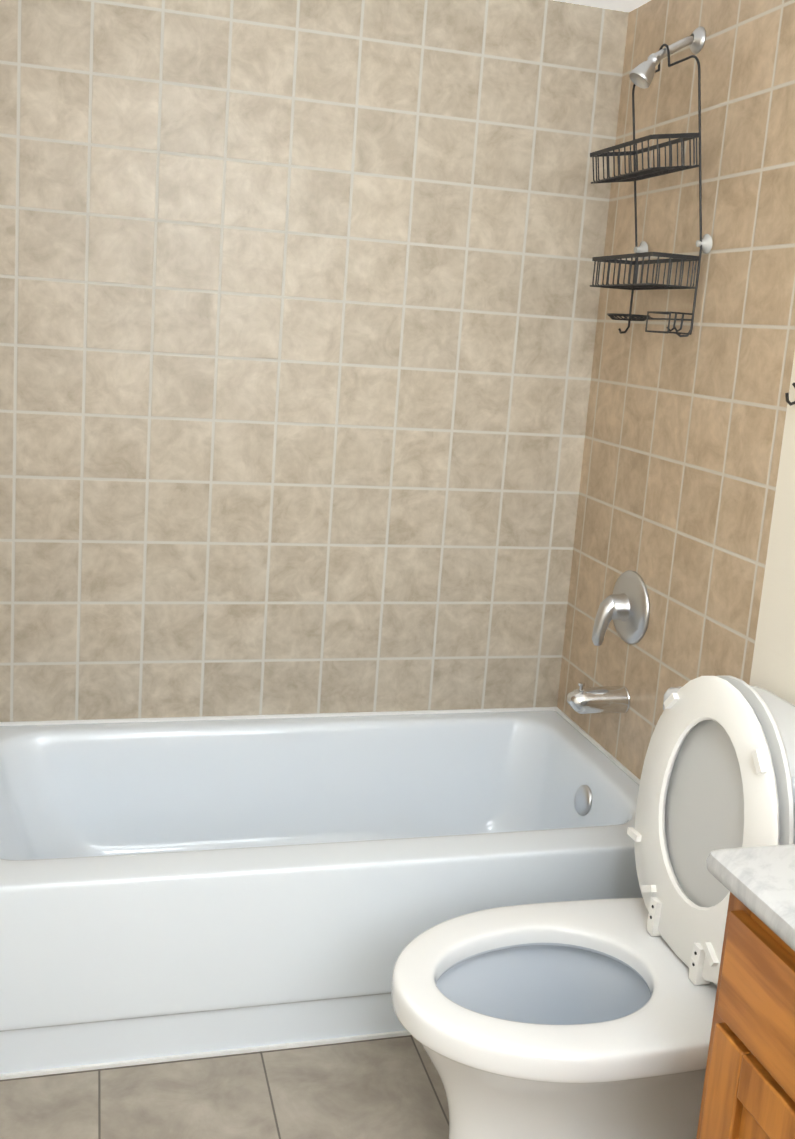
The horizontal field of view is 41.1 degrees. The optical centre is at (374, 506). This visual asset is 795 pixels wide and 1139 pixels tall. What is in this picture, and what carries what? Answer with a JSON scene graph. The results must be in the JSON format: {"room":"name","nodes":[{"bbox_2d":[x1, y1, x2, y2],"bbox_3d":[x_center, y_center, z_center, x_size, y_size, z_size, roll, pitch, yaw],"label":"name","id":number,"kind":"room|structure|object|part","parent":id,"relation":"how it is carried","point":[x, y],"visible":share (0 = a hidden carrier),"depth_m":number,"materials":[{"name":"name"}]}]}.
{"room":"bathroom","nodes":[
{"label":"bathroom","id":0,"kind":"room"},
{"bbox_2d":[0,1035,448,1138],"bbox_3d":[0.129,1.265,1.333,1.730,0.100,3.350,1,10,-15],"label":"floor","id":1,"kind":"structure","parent":0,"point":[387,1088],"depth_m":1.94,"materials":[{"name":"tile"}]},
{"bbox_2d":[0,707,642,1079],"bbox_3d":[-0.144,0.804,2.426,1.518,0.396,0.764,1,10,-15],"label":"bathtub","id":2,"kind":"object","parent":1,"relation":"on","point":[177,888],"visible":0.71,"depth_m":2.13,"materials":[{"name":"white ceramic"}]},
{"bbox_2d":[391,675,794,1138],"bbox_3d":[0.410,0.711,1.768,0.773,0.876,0.510,1,10,-15],"label":"toilet","id":3,"kind":"object","parent":1,"relation":"on","point":[585,1019],"visible":0.9,"depth_m":1.74,"materials":[{"name":"white ceramic"}]},
{"bbox_3d":[0.541,0.524,1.766,0.050,0.490,0.400,1,10,-15],"label":"seat","id":4,"kind":"part","parent":3,"relation":"part of","materials":[{"name":"white plastic"}]},
{"bbox_3d":[0.569,0.527,1.774,0.052,0.494,0.404,1,10,-15],"label":"lid","id":5,"kind":"part","parent":3,"relation":"part of","materials":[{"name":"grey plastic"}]},
{"bbox_2d":[696,844,794,1138],"bbox_3d":[0.724,0.848,1.062,0.535,0.895,0.802,1,10,-15],"label":"bathroom vanity","id":6,"kind":"object","parent":1,"relation":"on","point":[749,1087],"visible":1,"depth_m":1.25,"materials":[{"name":"brown wood"}]},
{"bbox_3d":[0.500,0.930,1.018,0.018,0.467,0.700,1,10,-15],"label":"door","id":7,"kind":"part","parent":6,"relation":"part of","materials":[{"name":"brown wood"}]},
{"bbox_3d":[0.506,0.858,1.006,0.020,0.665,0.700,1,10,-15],"label":"drawer","id":8,"kind":"part","parent":6,"relation":"part of","materials":[{"name":"brown wood"}]},
{"bbox_2d":[0,0,628,721],"bbox_3d":[-0.194,-0.169,2.681,1.730,2.215,0.100,1,10,-15],"label":"wall","id":9,"kind":"structure","parent":0,"point":[298,308],"depth_m":2.59,"materials":[{"name":"tile"}]},
{"bbox_2d":[553,0,650,11],"bbox_3d":[0.290,-1.010,0.938,1.730,0.100,3.350,1,10,-15],"label":"ceiling","id":10,"kind":"structure","parent":0,"point":[625,5],"depth_m":2.59,"materials":[{"name":"white paint"}]},
{"bbox_2d":[557,0,794,778],"bbox_3d":[1.009,0.156,1.298,0.100,2.215,3.250,1,10,-15],"label":"wall","id":11,"kind":"structure","parent":0,"point":[686,507],"depth_m":2.30,"materials":[{"name":"tile"}]},
{"bbox_2d":[567,682,630,713],"bbox_3d":[0.536,0.462,2.562,0.149,0.078,0.066,1,10,-15],"label":"tub spout","id":12,"kind":"object","parent":11,"relation":"attached to","point":[602,699],"visible":1,"depth_m":2.54,"materials":[{"name":"silver metal"}]},
{"bbox_2d":[592,570,649,645],"bbox_3d":[0.574,0.244,2.546,0.094,0.183,0.178,1,10,-15],"label":"valve","id":13,"kind":"object","parent":11,"relation":"attached to","point":[625,606],"visible":1,"depth_m":2.52,"materials":[{"name":"silver metal"}]},
{"bbox_2d":[629,26,705,88],"bbox_3d":[0.634,-0.983,2.315,0.154,0.142,0.056,1,10,-15],"label":"shower head","id":14,"kind":"object","parent":11,"relation":"attached to","point":[641,75],"visible":1,"depth_m":2.31},
{"bbox_2d":[590,44,712,336],"bbox_3d":[0.608,-0.700,2.362,0.164,0.626,0.318,1,10,-15],"label":"caddy shelf","id":15,"kind":"object","parent":14,"relation":"hanging from","point":[704,243],"visible":1,"depth_m":2.33,"materials":[{"name":"black metal"}]},
{"bbox_2d":[785,382,794,405],"bbox_3d":[0.773,-0.207,1.954,0.035,0.043,0.014,1,10,-15],"label":"coat hook","id":16,"kind":"object","parent":11,"relation":"attached to","point":[787,399],"visible":0.92,"depth_m":1.95,"materials":[{"name":"grey metal"}]}
]}

